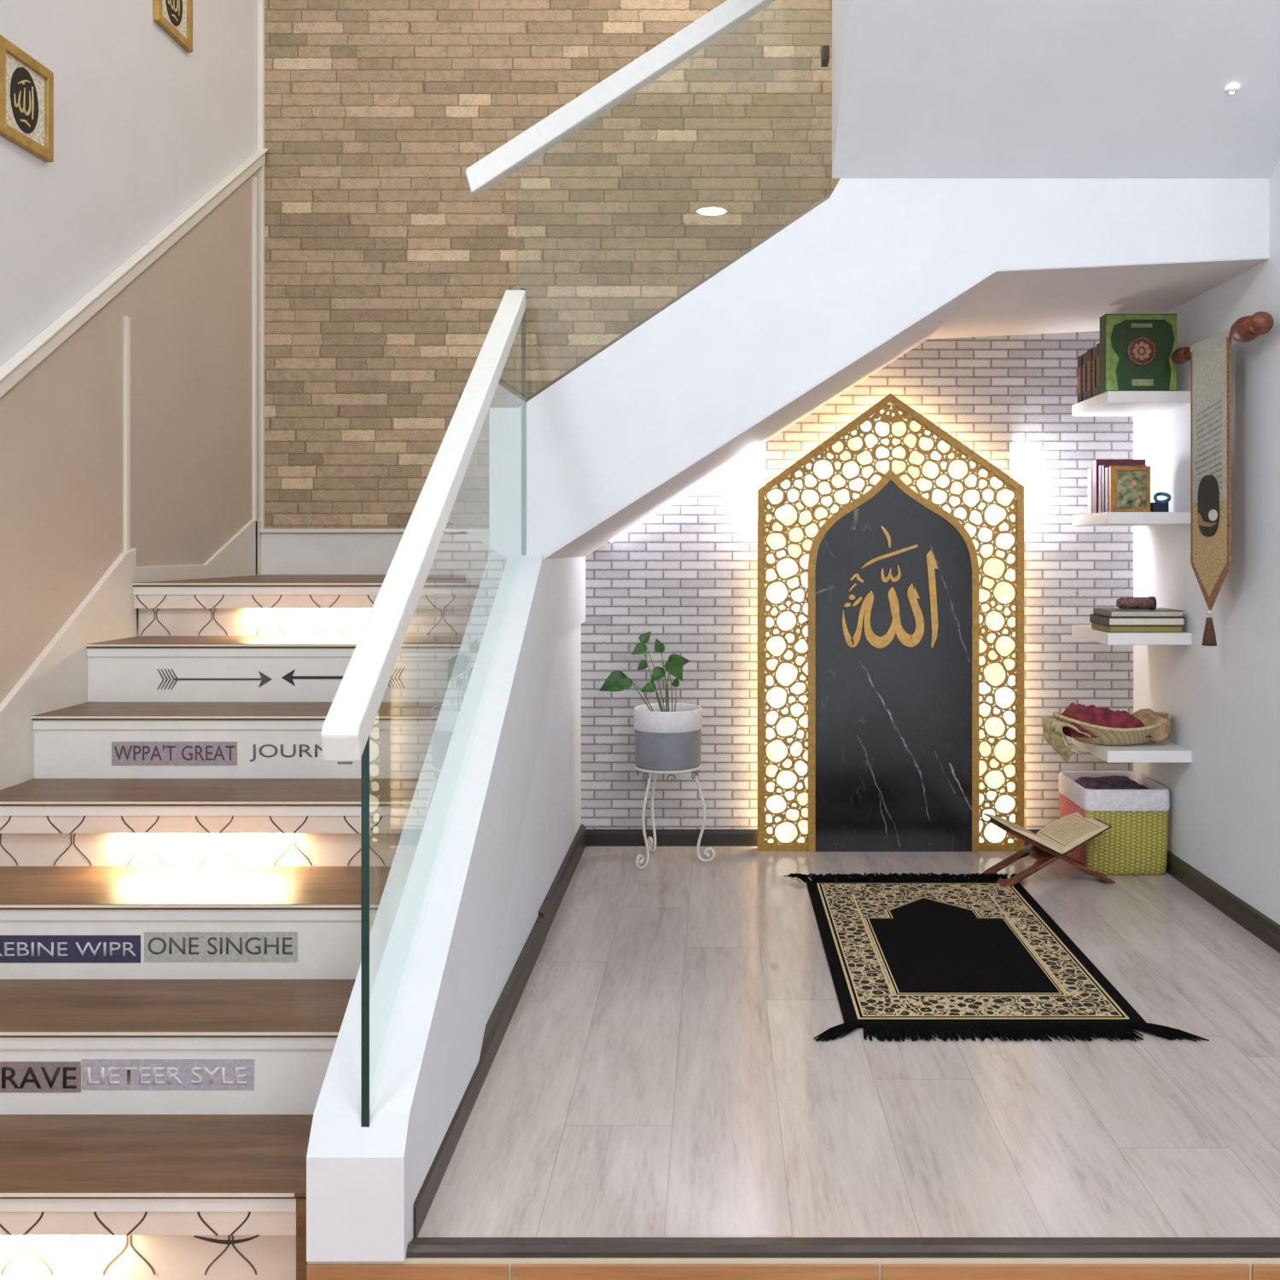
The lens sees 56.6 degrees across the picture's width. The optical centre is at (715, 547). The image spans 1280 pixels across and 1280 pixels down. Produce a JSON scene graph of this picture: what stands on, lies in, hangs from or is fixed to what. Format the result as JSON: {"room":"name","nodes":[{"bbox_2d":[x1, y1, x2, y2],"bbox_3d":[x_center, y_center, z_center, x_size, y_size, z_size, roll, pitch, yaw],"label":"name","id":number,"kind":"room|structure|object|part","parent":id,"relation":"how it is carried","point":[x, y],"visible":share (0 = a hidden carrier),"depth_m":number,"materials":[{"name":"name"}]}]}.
{"room":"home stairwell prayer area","nodes":[
{"label":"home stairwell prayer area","id":0,"kind":"room"},
{"bbox_2d":[0,0,257,366],"bbox_3d":[-1.750,-0.870,0.950,0.120,5.000,7.100,0,0,0],"label":"wall","id":1,"kind":"structure","parent":0,"point":[145,126],"depth_m":3.30,"materials":[{"name":"paint"}]},
{"bbox_2d":[0,34,53,162],"bbox_3d":[-1.681,-1.089,2.886,0.018,0.227,0.228,0,0,0],"label":"calligraphy","id":2,"kind":"object","parent":1,"relation":"attached to","point":[26,85],"visible":1,"depth_m":2.89,"materials":[{"name":"gold metal"}]},
{"bbox_2d":[0,168,258,703],"bbox_3d":[-1.687,0.092,2.800,0.006,3.076,3.200,0,0,0],"label":"wall panel","id":3,"kind":"object","parent":1,"relation":"attached to","point":[189,311],"visible":0.25,"depth_m":3.47,"materials":[{"name":"paint"}]},
{"bbox_2d":[0,520,261,790],"bbox_3d":[-1.679,0.765,2.950,0.022,1.729,2.900,0,0,0],"label":"baseboard","id":4,"kind":"structure","parent":1,"relation":"attached to","point":[57,679],"depth_m":3.13,"materials":[{"name":"paint"}]},
{"bbox_2d":[0,148,267,397],"bbox_3d":[-1.673,-0.397,2.797,0.034,2.164,3.195,0,0,0],"label":"trim","id":5,"kind":"structure","parent":1,"relation":"attached to","point":[11,372],"depth_m":3.31,"materials":[{"name":"paint"}]},
{"bbox_2d":[152,0,192,52],"bbox_3d":[-1.681,-1.701,3.683,0.018,0.230,0.235,0,0,0],"label":"calligraphy","id":6,"kind":"object","parent":1,"relation":"attached to","point":[175,17],"visible":1,"depth_m":3.70,"materials":[{"name":"gold metal"}]},
{"bbox_2d":[122,0,264,575],"bbox_3d":[-1.680,-1.585,3.888,0.020,3.370,1.025,0,0,0],"label":"trim","id":7,"kind":"structure","parent":1,"relation":"attached to","point":[126,320],"depth_m":4.32,"materials":[{"name":"paint"}]},
{"bbox_2d":[485,623,581,1024],"bbox_3d":[-0.512,0.635,3.030,0.095,0.790,2.160,0,0,0],"label":"wall","id":8,"kind":"structure","parent":0,"point":[552,822],"depth_m":3.34,"materials":[{"name":"paint"}]},
{"bbox_2d":[413,824,586,1237],"bbox_3d":[-0.457,0.993,2.938,0.024,0.074,2.345,0,0,0],"label":"baseboard","id":9,"kind":"structure","parent":8,"relation":"attached to","point":[497,1026],"depth_m":2.48,"materials":[{"name":"wood"}]},
{"bbox_2d":[264,0,840,529],"bbox_3d":[-0.120,-1.470,4.460,3.339,3.800,0.120,0,0,0],"label":"wall","id":10,"kind":"structure","parent":0,"point":[386,280],"depth_m":4.40,"materials":[{"name":"brick"}]},
{"bbox_2d":[259,529,465,575],"bbox_3d":[-0.986,0.015,4.368,1.372,0.170,0.036,0,0,0],"label":"baseboard","id":11,"kind":"structure","parent":10,"relation":"attached to","point":[283,551],"depth_m":4.37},
{"bbox_2d":[306,1263,1279,1279],"bbox_3d":[0.894,1.335,1.715,2.968,0.597,0.006,0,0,0],"label":"floor","id":12,"kind":"structure","parent":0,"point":[314,1271],"depth_m":1.71,"materials":[{"name":"brown wood"}]},
{"bbox_2d":[307,1257,1279,1279],"bbox_3d":[0.730,1.331,1.736,2.639,0.598,0.041,0,0,0],"label":"trim","id":13,"kind":"structure","parent":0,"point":[408,1260],"depth_m":1.72,"materials":[{"name":"brown wood"}]},
{"bbox_2d":[417,846,1279,1237],"bbox_3d":[0.485,1.060,2.933,1.928,0.060,2.353,0,0,0],"label":"floor","id":14,"kind":"structure","parent":0,"point":[658,1068],"depth_m":2.27,"materials":[{"name":"grey wood"}]},
{"bbox_2d":[634,763,715,869],"bbox_3d":[-0.133,0.872,3.907,0.267,0.315,0.263,0,0,0],"label":"plant stand","id":15,"kind":"object","parent":14,"relation":"on","point":[648,843],"visible":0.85,"depth_m":3.87,"materials":[{"name":"white metal"}]},
{"bbox_3d":[-0.229,0.877,3.805,0.014,0.305,0.073,0,0,41],"label":"leg","id":16,"kind":"part","parent":15,"relation":"part of","materials":[{"name":"white metal"}]},
{"bbox_2d":[599,631,702,770],"bbox_3d":[-0.195,0.496,3.918,0.313,0.436,0.225,0,0,24],"label":"potted plant","id":17,"kind":"object","parent":15,"relation":"on","point":[667,736],"visible":1,"depth_m":3.83,"materials":[{"name":"ceramic"},{"name":"green leaf"},{"name":"soil"}]},
{"bbox_3d":[-0.236,0.494,3.892,0.105,0.147,0.026,0,0,0],"label":"stem","id":18,"kind":"part","parent":17,"relation":"part of","materials":[{"name":"green plant"}]},
{"bbox_3d":[-0.231,0.504,3.884,0.093,0.127,0.007,0,0,-30],"label":"stem","id":19,"kind":"part","parent":17,"relation":"part of","materials":[{"name":"plant"}]},
{"bbox_3d":[-0.202,0.442,3.913,0.090,0.256,0.036,0,0,0],"label":"stem","id":20,"kind":"part","parent":17,"relation":"part of","materials":[{"name":"green plant"}]},
{"bbox_3d":[-0.192,0.445,3.909,0.074,0.249,0.025,0,0,0],"label":"stem","id":21,"kind":"part","parent":17,"relation":"part of","materials":[{"name":"green plant"}]},
{"bbox_3d":[-0.185,0.507,3.881,0.009,0.123,0.066,0,0,23],"label":"stem","id":22,"kind":"part","parent":17,"relation":"part of","materials":[{"name":"green plant"}]},
{"bbox_3d":[-0.167,0.458,3.900,0.022,0.225,0.005,0,0,0],"label":"stem","id":23,"kind":"part","parent":17,"relation":"part of","materials":[{"name":"green plant"}]},
{"bbox_3d":[-0.163,0.483,3.900,0.019,0.175,0.005,0,0,0],"label":"stem","id":24,"kind":"part","parent":17,"relation":"part of","materials":[{"name":"green plant"}]},
{"bbox_3d":[-0.155,0.651,3.900,0.218,0.125,0.218,0,0,0],"label":"pot","id":25,"kind":"part","parent":17,"relation":"part of","materials":[{"name":"grey ceramic"}]},
{"bbox_3d":[-0.152,0.466,3.892,0.010,0.207,0.026,0,0,0],"label":"stem","id":26,"kind":"part","parent":17,"relation":"part of","materials":[{"name":"plant"}]},
{"bbox_3d":[-0.146,0.474,3.914,0.009,0.191,0.042,0,0,-29],"label":"stem","id":27,"kind":"part","parent":17,"relation":"part of","materials":[{"name":"plant"}]},
{"bbox_3d":[-0.134,0.514,3.903,0.010,0.112,0.015,0,0,42],"label":"stem","id":28,"kind":"part","parent":17,"relation":"part of","materials":[{"name":"green plant"}]},
{"bbox_3d":[-0.212,0.877,4.006,0.014,0.305,0.073,0,0,-25],"label":"leg","id":29,"kind":"part","parent":15,"relation":"part of","materials":[{"name":"white metal"}]},
{"bbox_3d":[-0.036,0.877,3.884,0.073,0.305,0.014,0,0,11],"label":"leg","id":30,"kind":"part","parent":15,"relation":"part of","materials":[{"name":"white metal"}]},
{"bbox_2d":[406,1237,1279,1257],"bbox_3d":[0.798,1.026,1.744,2.502,0.016,0.041,0,0,0],"label":"trim","id":31,"kind":"structure","parent":14,"relation":"attached to","point":[417,1247],"depth_m":1.73,"materials":[{"name":"brown wood"}]},
{"bbox_2d":[783,872,1209,1041],"bbox_3d":[0.617,1.017,3.083,0.825,0.026,1.230,0,0,0],"label":"rug","id":32,"kind":"object","parent":14,"relation":"on","point":[922,955],"visible":0.97,"depth_m":2.90,"materials":[{"name":"black fabric"}]},
{"bbox_2d":[983,818,1115,886],"bbox_3d":[1.035,0.945,3.691,0.369,0.182,0.172,0,0,-9],"label":"book stand","id":33,"kind":"object","parent":14,"relation":"on","point":[1044,856],"visible":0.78,"depth_m":3.62,"materials":[{"name":"brown wood"}]},
{"bbox_2d":[983,811,1111,855],"bbox_3d":[1.030,0.886,3.689,0.329,0.089,0.210,0,0,-9],"label":"open book","id":34,"kind":"object","parent":33,"relation":"on","point":[1067,833],"visible":1,"depth_m":3.66,"materials":[{"name":"paper"}]},
{"bbox_2d":[1058,770,1169,875],"bbox_3d":[1.297,0.895,3.876,0.272,0.274,0.318,0,0,0],"label":"storage basket","id":35,"kind":"object","parent":14,"relation":"on","point":[1136,842],"visible":0.75,"depth_m":3.72,"materials":[{"name":"wicker"}]},
{"bbox_2d":[1074,775,1148,789],"bbox_3d":[1.297,0.779,3.876,0.238,0.045,0.280,0,0,0],"label":"folded fabric","id":36,"kind":"object","parent":35,"relation":"in","point":[1110,782],"visible":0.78,"depth_m":3.86,"materials":[{"name":"purple fabric"}]},
{"bbox_2d":[581,331,1133,829],"bbox_3d":[0.450,0.165,4.160,2.039,1.930,0.100,0,0,0],"label":"wall","id":37,"kind":"structure","parent":0,"point":[686,575],"depth_m":4.11,"materials":[{"name":"white brick"}]},
{"bbox_2d":[585,829,1040,846],"bbox_3d":[0.500,1.002,4.102,1.898,0.055,0.016,0,0,0],"label":"baseboard","id":38,"kind":"structure","parent":37,"relation":"attached to","point":[593,837],"depth_m":4.09,"materials":[{"name":"wood"}]},
{"bbox_2d":[757,393,1024,852],"bbox_3d":[0.598,0.254,4.039,0.905,1.558,0.061,0,0,0],"label":"panel","id":39,"kind":"object","parent":37,"relation":"attached to","point":[891,554],"visible":0.98,"depth_m":4.02,"materials":[{"name":"gold metal"}]},
{"bbox_3d":[0.605,0.383,4.039,0.579,1.300,0.048,0,0,0],"label":"frame","id":40,"kind":"part","parent":39,"relation":"part of","materials":[{"name":"black stone"}]},
{"bbox_3d":[0.605,0.399,4.042,0.531,1.262,0.042,0,0,0],"label":"marble panel","id":41,"kind":"part","parent":39,"relation":"part of","materials":[{"name":"black stone"}]},
{"bbox_2d":[1133,158,1279,925],"bbox_3d":[1.809,-0.870,0.950,0.720,5.000,7.100,0,0,0],"label":"wall","id":42,"kind":"structure","parent":0,"point":[1222,701],"depth_m":3.33,"materials":[{"name":"paint"}]},
{"bbox_2d":[1071,390,1190,416],"bbox_3d":[1.321,-0.459,3.795,0.256,0.036,0.380,0,0,0],"label":"floating shelf","id":43,"kind":"object","parent":42,"relation":"attached to","point":[1109,403],"visible":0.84,"depth_m":3.66,"materials":[{"name":"white wood"}]},
{"bbox_2d":[1077,354,1082,402],"bbox_3d":[1.281,-0.555,3.914,0.158,0.156,0.048,0,0,0],"label":"book","id":44,"kind":"object","parent":43,"relation":"on","point":[1080,357],"visible":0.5,"depth_m":3.91,"materials":[{"name":"brown paper"}]},
{"bbox_2d":[1082,352,1087,401],"bbox_3d":[1.281,-0.556,3.864,0.158,0.158,0.048,0,0,0],"label":"book","id":45,"kind":"object","parent":43,"relation":"on","point":[1085,355],"visible":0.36,"depth_m":3.86,"materials":[{"name":"brown paper"}]},
{"bbox_2d":[1087,348,1092,399],"bbox_3d":[1.281,-0.558,3.814,0.158,0.162,0.048,0,0,0],"label":"book","id":46,"kind":"object","parent":43,"relation":"on","point":[1090,351],"visible":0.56,"depth_m":3.80,"materials":[{"name":"brown paper"}]},
{"bbox_2d":[1092,346,1096,396],"bbox_3d":[1.281,-0.557,3.767,0.158,0.160,0.043,0,0,0],"label":"book","id":47,"kind":"object","parent":43,"relation":"on","point":[1094,350],"visible":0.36,"depth_m":3.76,"materials":[{"name":"brown paper"}]},
{"bbox_2d":[1096,343,1100,395],"bbox_3d":[1.281,-0.560,3.721,0.158,0.165,0.043,0,0,0],"label":"book","id":48,"kind":"object","parent":43,"relation":"on","point":[1098,344],"visible":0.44,"depth_m":3.72,"materials":[{"name":"paper"}]},
{"bbox_2d":[1099,314,1176,393],"bbox_3d":[1.299,-0.596,3.641,0.218,0.236,0.062,0,0,0],"label":"book","id":49,"kind":"object","parent":43,"relation":"on","point":[1136,350],"visible":0.98,"depth_m":3.62,"materials":[{"name":"green paper"}]},
{"bbox_3d":[1.300,-0.677,3.614,0.064,0.012,0.003,0,0,0],"label":"title plate","id":50,"kind":"part","parent":49,"relation":"part of","materials":[{"name":"green paper"}]},
{"bbox_3d":[1.302,-0.503,3.614,0.065,0.020,0.003,0,0,0],"label":"title plate","id":51,"kind":"part","parent":49,"relation":"part of","materials":[{"name":"green paper"}]},
{"bbox_2d":[1071,512,1190,526],"bbox_3d":[1.321,-0.091,3.795,0.256,0.036,0.380,0,0,0],"label":"floating shelf","id":52,"kind":"object","parent":42,"relation":"attached to","point":[1105,519],"visible":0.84,"depth_m":3.60,"materials":[{"name":"white wood"}]},
{"bbox_2d":[1088,467,1092,513],"bbox_3d":[1.274,-0.182,3.812,0.142,0.146,0.041,0,0,0],"label":"book","id":53,"kind":"object","parent":52,"relation":"on","point":[1090,470],"visible":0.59,"depth_m":3.80,"materials":[{"name":"white paper"}]},
{"bbox_2d":[1098,465,1103,512],"bbox_3d":[1.278,-0.184,3.733,0.135,0.150,0.025,0,0,0],"label":"book","id":54,"kind":"object","parent":52,"relation":"on","point":[1099,466],"visible":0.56,"depth_m":3.73,"materials":[{"name":"white paper"}]},
{"bbox_2d":[1105,466,1109,511],"bbox_3d":[1.280,-0.179,3.679,0.131,0.140,0.029,0,0,0],"label":"book","id":55,"kind":"object","parent":52,"relation":"on","point":[1107,469],"visible":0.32,"depth_m":3.67,"materials":[{"name":"white paper"}]},
{"bbox_2d":[1092,459,1145,513],"bbox_3d":[1.282,-0.195,3.768,0.155,0.170,0.043,0,0,0],"label":"book","id":56,"kind":"object","parent":52,"relation":"on","point":[1096,463],"visible":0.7,"depth_m":3.75,"materials":[{"name":"red paper"}]},
{"bbox_2d":[1101,465,1146,512],"bbox_3d":[1.278,-0.183,3.708,0.133,0.148,0.025,0,0,0],"label":"book","id":57,"kind":"object","parent":52,"relation":"on","point":[1103,467],"visible":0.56,"depth_m":3.70,"materials":[{"name":"white paper"}]},
{"bbox_2d":[1109,465,1150,511],"bbox_3d":[1.268,-0.179,3.626,0.121,0.140,0.016,0,0,0],"label":"picture frame","id":58,"kind":"object","parent":52,"relation":"on","point":[1129,485],"visible":1,"depth_m":3.62,"materials":[{"name":"brown wood"}]},
{"bbox_2d":[1117,471,1146,508],"bbox_3d":[1.270,-0.177,3.628,0.096,0.124,0.008,0,0,0],"label":"print","id":59,"kind":"object","parent":58,"relation":"attached to","point":[1131,485],"depth_m":3.62},
{"bbox_2d":[1150,492,1171,511],"bbox_3d":[1.362,-0.140,3.633,0.055,0.062,0.053,0,0,0],"label":"bow","id":60,"kind":"object","parent":52,"relation":"on","point":[1158,505],"visible":0.96,"depth_m":3.62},
{"bbox_2d":[1071,737,1191,762],"bbox_3d":[1.321,0.635,3.795,0.256,0.036,0.380,0,0,0],"label":"floating shelf","id":61,"kind":"object","parent":42,"relation":"attached to","point":[1166,751],"visible":0.61,"depth_m":3.60,"materials":[{"name":"white wood"}]},
{"bbox_2d":[1052,711,1171,745],"bbox_3d":[1.258,0.569,3.765,0.368,0.093,0.271,0,0,0],"label":"wicker tray","id":62,"kind":"object","parent":61,"relation":"on","point":[1106,736],"visible":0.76,"depth_m":3.66,"materials":[{"name":"beige wicker"}]},
{"bbox_2d":[1041,715,1090,761],"bbox_3d":[1.105,0.608,3.741,0.103,0.134,0.206,0,0,0],"label":"shawl","id":63,"kind":"object","parent":62,"relation":"hanging from","point":[1052,726],"visible":0.91,"depth_m":3.72,"materials":[{"name":"beige fabric"}]},
{"bbox_2d":[1061,702,1152,737],"bbox_3d":[1.228,0.540,3.755,0.270,0.096,0.178,0,0,0],"label":"folded cloth","id":64,"kind":"object","parent":62,"relation":"in","point":[1091,714],"visible":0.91,"depth_m":3.69,"materials":[{"name":"red fabric"}]},
{"bbox_2d":[1131,708,1172,743],"bbox_3d":[1.371,0.562,3.748,0.098,0.096,0.180,0,0,0],"label":"cloth","id":65,"kind":"object","parent":62,"relation":"in","point":[1148,717],"visible":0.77,"depth_m":3.67,"materials":[{"name":"beige fabric"}]},
{"bbox_2d":[1071,624,1191,645],"bbox_3d":[1.321,0.277,3.795,0.256,0.036,0.380,0,0,0],"label":"floating shelf","id":66,"kind":"object","parent":42,"relation":"attached to","point":[1085,631],"visible":0.87,"depth_m":3.60,"materials":[{"name":"white wood"}]},
{"bbox_2d":[1091,622,1183,632],"bbox_3d":[1.317,0.248,3.710,0.225,0.020,0.180,0,0,0],"label":"book","id":67,"kind":"object","parent":66,"relation":"on","point":[1094,625],"visible":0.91,"depth_m":3.62,"materials":[{"name":"paper"}]},
{"bbox_2d":[1089,614,1185,625],"bbox_3d":[1.317,0.225,3.709,0.235,0.026,0.182,0,0,0],"label":"book","id":68,"kind":"object","parent":67,"relation":"on","point":[1102,619],"visible":0.91,"depth_m":3.62,"materials":[{"name":"white paper"}]},
{"bbox_2d":[1093,607,1183,616],"bbox_3d":[1.320,0.202,3.706,0.224,0.020,0.168,0,0,0],"label":"book","id":69,"kind":"object","parent":68,"relation":"on","point":[1109,612],"visible":0.98,"depth_m":3.62,"materials":[{"name":"grey paper"}]},
{"bbox_2d":[1116,596,1156,609],"bbox_3d":[1.309,0.172,3.690,0.114,0.041,0.041,0,0,0],"label":"glasses case","id":70,"kind":"object","parent":69,"relation":"on","point":[1149,602],"visible":1,"depth_m":3.67,"materials":[{"name":"leather"}]},
{"bbox_2d":[1171,311,1274,645],"bbox_3d":[1.403,-0.167,3.281,0.093,0.880,0.562,0,0,0],"label":"hanging banner","id":71,"kind":"object","parent":42,"relation":"hanging from","point":[1210,358],"visible":1,"depth_m":3.27,"materials":[{"name":"woven fabric"},{"name":"carved brown wood"},{"name":"ink"}]},
{"bbox_3d":[1.392,-0.573,3.297,0.026,0.025,0.515,0,0,0],"label":"rod","id":72,"kind":"part","parent":71,"relation":"part of","materials":[{"name":"brown wood"}]},
{"bbox_3d":[1.373,-0.117,3.302,0.002,0.170,0.140,0,0,0],"label":"dark panel","id":73,"kind":"part","parent":71,"relation":"part of","materials":[{"name":"black fabric"}]},
{"bbox_3d":[1.376,0.185,3.302,0.016,0.024,0.016,0,0,0],"label":"tassel cord","id":74,"kind":"part","parent":71,"relation":"part of","materials":[{"name":"white"}]},
{"bbox_2d":[1208,509,1217,520],"bbox_3d":[1.371,-0.090,3.267,0.001,0.031,0.060,0,0,0],"label":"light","id":75,"kind":"object","parent":71,"relation":"on","point":[1213,514],"depth_m":3.27,"materials":[{"name":"white"}]},
{"bbox_2d":[1165,849,1279,953],"bbox_3d":[1.441,0.999,3.005,0.016,0.062,2.210,0,0,0],"label":"baseboard","id":76,"kind":"structure","parent":42,"relation":"attached to","point":[1268,931],"depth_m":3.33,"materials":[{"name":"wood"}]},
{"bbox_3d":[0.300,1.670,-0.344,5.800,0.080,4.512,0,0,0],"label":"floor","id":77,"kind":"structure","parent":0,"visible":0},
{"bbox_2d":[0,0,1279,1279],"bbox_3d":[-0.111,-0.810,2.651,3.119,4.880,3.462,0,0,0],"label":"staircase","id":78,"kind":"structure","parent":77,"relation":"on","point":[180,858],"depth_m":2.78,"materials":[{"name":"white paint"}]},
{"bbox_3d":[-1.257,0.962,2.156,0.209,0.056,0.002,0,0,0],"label":"lettering panel","id":79,"kind":"part","parent":78,"relation":"part of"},
{"bbox_3d":[-1.360,0.814,2.406,0.390,0.055,0.002,0,0,0],"label":"lettering panel","id":80,"kind":"part","parent":78,"relation":"part of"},
{"bbox_3d":[-0.994,0.957,2.156,0.313,0.056,0.002,0,0,0],"label":"lettering panel","id":81,"kind":"part","parent":78,"relation":"part of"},
{"bbox_3d":[-1.324,0.504,2.906,0.307,0.058,0.002,0,0,0],"label":"lettering panel","id":82,"kind":"part","parent":78,"relation":"part of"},
{"bbox_3d":[-1.002,0.809,2.406,0.312,0.061,0.002,0,0,0],"label":"lettering panel","id":83,"kind":"part","parent":78,"relation":"part of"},
{"bbox_3d":[-0.631,1.337,1.919,0.082,0.586,0.034,0,0,0],"label":"trim","id":84,"kind":"part","parent":78,"relation":"part of","materials":[{"name":"brown wood"}]},
{"bbox_2d":[320,288,525,1127],"bbox_3d":[-0.512,0.090,2.356,0.052,1.534,1.484,0,0,0],"label":"glass balustrade","id":85,"kind":"object","parent":78,"relation":"attached to","point":[349,721],"visible":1,"depth_m":1.91,"materials":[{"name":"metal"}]},
{"bbox_3d":[-0.512,-0.184,2.329,0.052,0.955,1.431,0,0,0],"label":"handrail","id":86,"kind":"part","parent":85,"relation":"part of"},
{"bbox_2d":[465,0,829,407],"bbox_3d":[-0.177,-0.985,3.149,0.961,1.266,0.058,0,0,0],"label":"glass balustrade","id":87,"kind":"object","parent":78,"relation":"attached to","point":[544,135],"visible":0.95,"depth_m":3.12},
{"bbox_3d":[-0.177,-1.277,3.151,0.961,0.681,0.053,0,0,0],"label":"handrail","id":88,"kind":"part","parent":87,"relation":"part of","materials":[{"name":"white wood"}]},
{"bbox_2d":[610,443,762,542],"bbox_3d":[-0.098,-0.188,4.070,0.524,0.340,0.016,0,0,0],"label":"led strip","id":89,"kind":"object","parent":78,"relation":"attached to","point":[761,445],"visible":0.93,"depth_m":4.06,"materials":[{"name":"white plastic"}]},
{"bbox_2d":[1225,87,1238,93],"bbox_3d":[1.249,-1.103,2.867,0.028,0.012,0.028,0,0,0],"label":"light","id":90,"kind":"object","parent":78,"relation":"attached to","point":[1234,90],"visible":1,"depth_m":2.86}
]}

